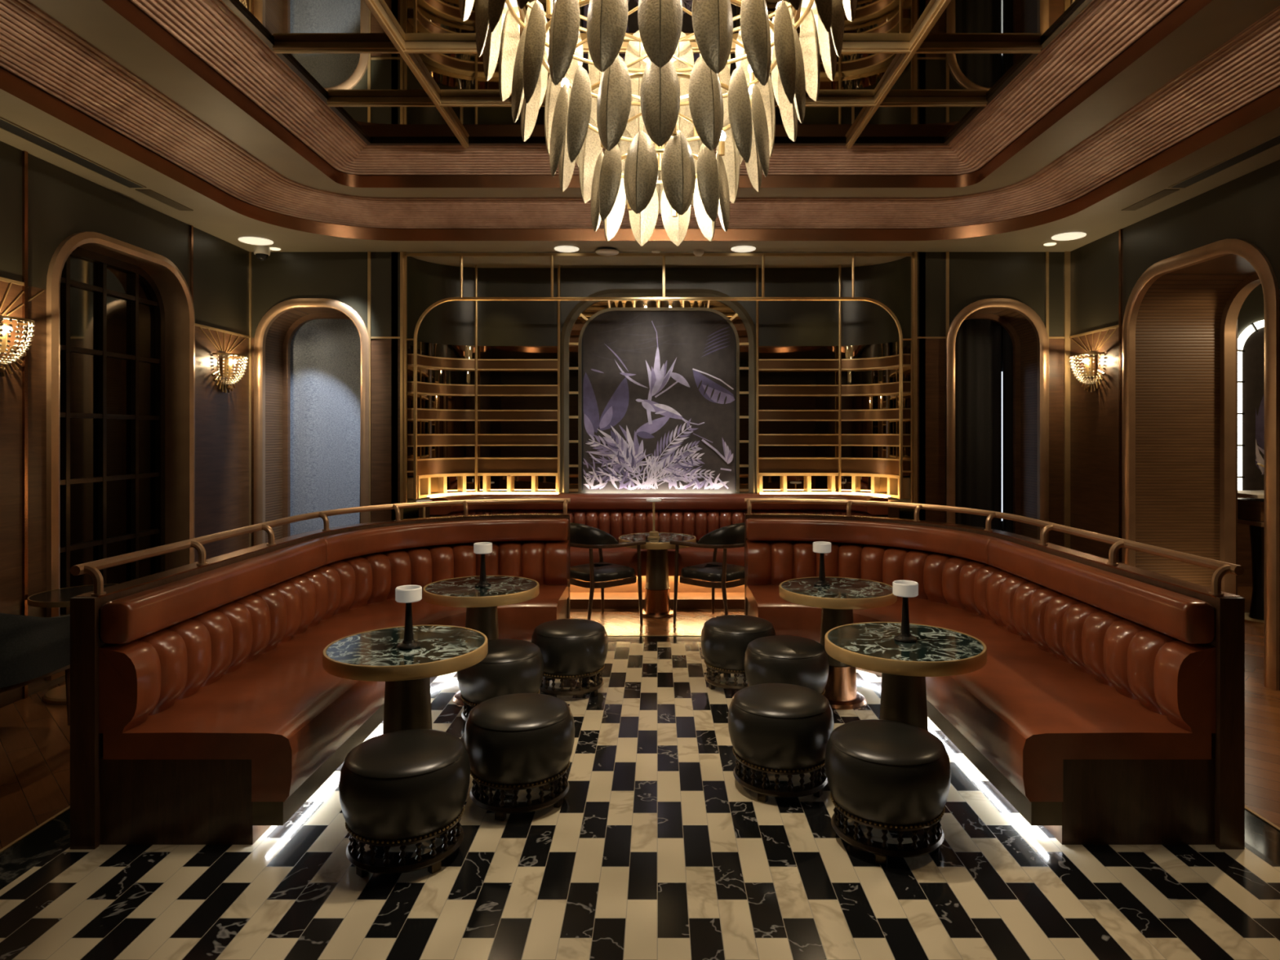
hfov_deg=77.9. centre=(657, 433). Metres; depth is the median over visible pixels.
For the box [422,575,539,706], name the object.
pedestal table
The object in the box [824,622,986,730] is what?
pedestal table
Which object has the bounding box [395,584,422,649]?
table lamp
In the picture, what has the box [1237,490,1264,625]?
bar table
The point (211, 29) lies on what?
trim
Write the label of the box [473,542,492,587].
table lamp
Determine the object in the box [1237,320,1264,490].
mirror
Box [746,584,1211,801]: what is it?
seat cushion
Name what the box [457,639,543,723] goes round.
stool
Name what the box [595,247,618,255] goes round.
smoke detector
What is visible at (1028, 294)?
wall
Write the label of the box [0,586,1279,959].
floor
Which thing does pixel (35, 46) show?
trim
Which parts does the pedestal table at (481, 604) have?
plate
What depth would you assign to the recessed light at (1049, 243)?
6.88 m
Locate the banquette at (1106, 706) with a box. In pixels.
[744,497,1244,849]
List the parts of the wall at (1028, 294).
niche frame, frame, frame, niche frame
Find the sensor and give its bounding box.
[693,248,704,256]
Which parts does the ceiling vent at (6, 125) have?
slot trim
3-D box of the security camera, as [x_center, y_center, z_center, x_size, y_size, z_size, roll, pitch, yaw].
[-3.507,-1.591,7.020,0.132,0.118,0.132,0,0,0]
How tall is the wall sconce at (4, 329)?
0.325 m
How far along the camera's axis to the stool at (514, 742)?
3.18 m
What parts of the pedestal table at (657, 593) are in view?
plate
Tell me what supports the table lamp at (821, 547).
on the pedestal table at (837, 602)
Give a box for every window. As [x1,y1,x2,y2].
[46,231,195,680]
[1001,371,1002,520]
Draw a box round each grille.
[135,189,193,210]
[1121,189,1179,210]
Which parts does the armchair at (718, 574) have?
leg, arm rail, seat frame, leg, leg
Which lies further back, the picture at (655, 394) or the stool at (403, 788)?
the picture at (655, 394)
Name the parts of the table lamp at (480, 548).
stem, lamp shade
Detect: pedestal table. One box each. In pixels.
[322,625,488,733]
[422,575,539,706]
[618,532,696,617]
[778,576,897,710]
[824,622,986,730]
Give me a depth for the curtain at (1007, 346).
7.67 m
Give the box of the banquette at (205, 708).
[70,497,570,849]
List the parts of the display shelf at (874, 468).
shelf, shelf, shelf, shelf, shelf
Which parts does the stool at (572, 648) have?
nailhead trim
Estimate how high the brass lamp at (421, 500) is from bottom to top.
0.332 m
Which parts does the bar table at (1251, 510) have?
drawer, plate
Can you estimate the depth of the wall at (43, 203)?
4.86 m
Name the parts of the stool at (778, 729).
nailhead trim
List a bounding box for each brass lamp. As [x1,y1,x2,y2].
[416,499,432,517]
[645,498,661,538]
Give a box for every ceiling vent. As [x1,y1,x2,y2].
[0,116,193,210]
[1121,133,1279,210]
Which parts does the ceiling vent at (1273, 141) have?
slot trim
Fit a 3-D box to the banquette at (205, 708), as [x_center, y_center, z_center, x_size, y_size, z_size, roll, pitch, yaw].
[-1.433,1.023,4.499,1.536,1.054,3.103,0,0,0]
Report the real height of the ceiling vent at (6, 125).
0.009 m
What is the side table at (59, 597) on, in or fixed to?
on the floor
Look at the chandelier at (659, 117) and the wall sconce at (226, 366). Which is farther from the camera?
the wall sconce at (226, 366)
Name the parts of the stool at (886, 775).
nailhead trim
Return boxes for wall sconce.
[0,315,35,376]
[211,352,248,392]
[1068,351,1106,391]
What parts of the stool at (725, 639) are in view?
nailhead trim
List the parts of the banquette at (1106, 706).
rail post, rail post, rail post, plinth rail, channelled backrest, rail post, hand rail, rail post, rail post, rail post, post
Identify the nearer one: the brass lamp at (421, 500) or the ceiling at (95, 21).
the ceiling at (95, 21)
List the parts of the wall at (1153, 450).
portal frame, frame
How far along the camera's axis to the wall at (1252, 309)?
8.00 m
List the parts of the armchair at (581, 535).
leg, leg, seat frame, arm rail, leg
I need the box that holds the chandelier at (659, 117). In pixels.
[459,0,857,245]
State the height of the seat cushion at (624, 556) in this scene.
0.230 m
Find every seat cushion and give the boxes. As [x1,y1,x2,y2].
[102,583,568,801]
[569,542,744,576]
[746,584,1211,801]
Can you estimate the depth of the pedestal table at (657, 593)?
6.71 m
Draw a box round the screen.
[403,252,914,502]
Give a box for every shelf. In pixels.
[407,264,560,498]
[755,264,910,498]
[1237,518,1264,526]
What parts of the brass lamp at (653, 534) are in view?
lamp shade, stem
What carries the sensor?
attached to the ceiling at (1105, 217)
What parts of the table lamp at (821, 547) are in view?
stem, lamp shade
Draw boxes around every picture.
[560,288,755,492]
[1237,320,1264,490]
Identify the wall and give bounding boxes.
[0,141,249,707]
[248,251,1070,548]
[1069,159,1279,690]
[1237,283,1264,586]
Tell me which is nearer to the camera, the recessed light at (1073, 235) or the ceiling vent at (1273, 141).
the ceiling vent at (1273, 141)
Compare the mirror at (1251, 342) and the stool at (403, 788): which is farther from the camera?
the mirror at (1251, 342)
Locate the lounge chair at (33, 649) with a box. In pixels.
[0,613,70,725]
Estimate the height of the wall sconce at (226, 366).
0.325 m
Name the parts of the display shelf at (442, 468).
shelf, shelf, shelf, shelf, shelf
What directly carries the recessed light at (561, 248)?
in the ceiling at (1105, 217)
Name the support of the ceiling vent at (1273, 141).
in the ceiling at (1105, 217)
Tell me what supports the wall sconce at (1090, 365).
attached to the wall at (1153, 450)
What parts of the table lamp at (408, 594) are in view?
lamp shade, stem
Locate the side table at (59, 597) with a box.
[27,583,117,704]
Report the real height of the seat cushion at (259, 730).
0.260 m
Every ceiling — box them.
[0,88,1279,267]
[27,0,1279,197]
[222,0,1092,148]
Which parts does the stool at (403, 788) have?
nailhead trim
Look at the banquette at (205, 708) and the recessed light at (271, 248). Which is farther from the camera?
the recessed light at (271, 248)
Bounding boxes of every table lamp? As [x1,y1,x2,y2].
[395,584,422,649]
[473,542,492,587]
[813,541,831,586]
[892,580,918,643]
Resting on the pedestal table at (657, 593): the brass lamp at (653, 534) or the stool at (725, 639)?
the brass lamp at (653, 534)
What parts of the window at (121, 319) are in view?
pane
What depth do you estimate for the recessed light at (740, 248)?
7.05 m
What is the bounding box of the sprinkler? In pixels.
[651,250,660,253]
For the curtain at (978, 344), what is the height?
2.730 m
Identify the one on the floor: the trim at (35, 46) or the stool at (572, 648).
the stool at (572, 648)
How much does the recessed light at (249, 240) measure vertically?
0.012 m
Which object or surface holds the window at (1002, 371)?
in the wall at (1028, 294)
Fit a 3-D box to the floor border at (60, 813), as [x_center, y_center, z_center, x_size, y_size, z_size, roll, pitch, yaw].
[0.000,1.548,2.330,4.880,0.004,7.460,0,0,0]
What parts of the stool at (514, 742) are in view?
nailhead trim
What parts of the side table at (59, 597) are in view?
plate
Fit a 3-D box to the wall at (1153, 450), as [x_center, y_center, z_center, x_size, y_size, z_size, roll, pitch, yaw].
[4.152,-0.050,3.000,0.875,3.200,12.000,0,0,0]
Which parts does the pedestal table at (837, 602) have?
plate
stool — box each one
[338,728,470,877]
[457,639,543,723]
[463,693,574,821]
[531,617,608,697]
[701,614,775,689]
[728,683,834,802]
[743,635,829,694]
[824,719,951,865]
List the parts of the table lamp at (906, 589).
stem, lamp shade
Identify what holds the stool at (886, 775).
on the floor
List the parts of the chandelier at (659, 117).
bulb, canopy stem, bulb, bulb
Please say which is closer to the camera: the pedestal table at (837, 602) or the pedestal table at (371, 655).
the pedestal table at (371, 655)
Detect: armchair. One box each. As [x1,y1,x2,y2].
[569,522,646,623]
[669,522,744,623]
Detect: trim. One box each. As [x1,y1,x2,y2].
[0,0,1279,228]
[0,0,1279,240]
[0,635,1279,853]
[129,0,1184,174]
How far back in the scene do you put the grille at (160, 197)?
5.57 m
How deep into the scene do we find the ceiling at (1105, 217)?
6.42 m
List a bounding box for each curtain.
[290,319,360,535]
[955,319,1001,530]
[1002,326,1013,533]
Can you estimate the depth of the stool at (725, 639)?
4.70 m
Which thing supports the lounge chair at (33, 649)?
on the floor
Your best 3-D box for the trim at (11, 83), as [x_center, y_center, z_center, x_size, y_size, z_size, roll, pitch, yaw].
[0.000,-1.820,3.200,6.284,0.356,7.124,0,0,0]
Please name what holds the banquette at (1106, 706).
on the floor
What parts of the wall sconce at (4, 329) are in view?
bulb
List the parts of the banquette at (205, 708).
post, rail post, rail post, rail post, hand rail, rail post, channelled backrest, plinth rail, rail post, rail post, rail post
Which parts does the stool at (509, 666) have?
nailhead trim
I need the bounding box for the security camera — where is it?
[253,245,270,260]
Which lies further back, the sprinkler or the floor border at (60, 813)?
the sprinkler
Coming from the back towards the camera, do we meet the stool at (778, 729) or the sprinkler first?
the sprinkler
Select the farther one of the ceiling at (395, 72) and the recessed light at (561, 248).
the recessed light at (561, 248)
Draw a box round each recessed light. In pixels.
[238,236,273,244]
[269,247,280,250]
[554,245,578,252]
[730,245,755,252]
[1043,242,1056,245]
[1051,231,1086,240]
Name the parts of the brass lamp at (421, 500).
stem, lamp shade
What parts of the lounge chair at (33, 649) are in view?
seat frame, leg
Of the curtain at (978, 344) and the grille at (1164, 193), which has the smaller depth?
the grille at (1164, 193)
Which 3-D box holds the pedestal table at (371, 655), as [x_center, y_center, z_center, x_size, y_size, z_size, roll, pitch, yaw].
[-1.060,1.222,3.360,0.666,0.656,0.666,0,0,0]

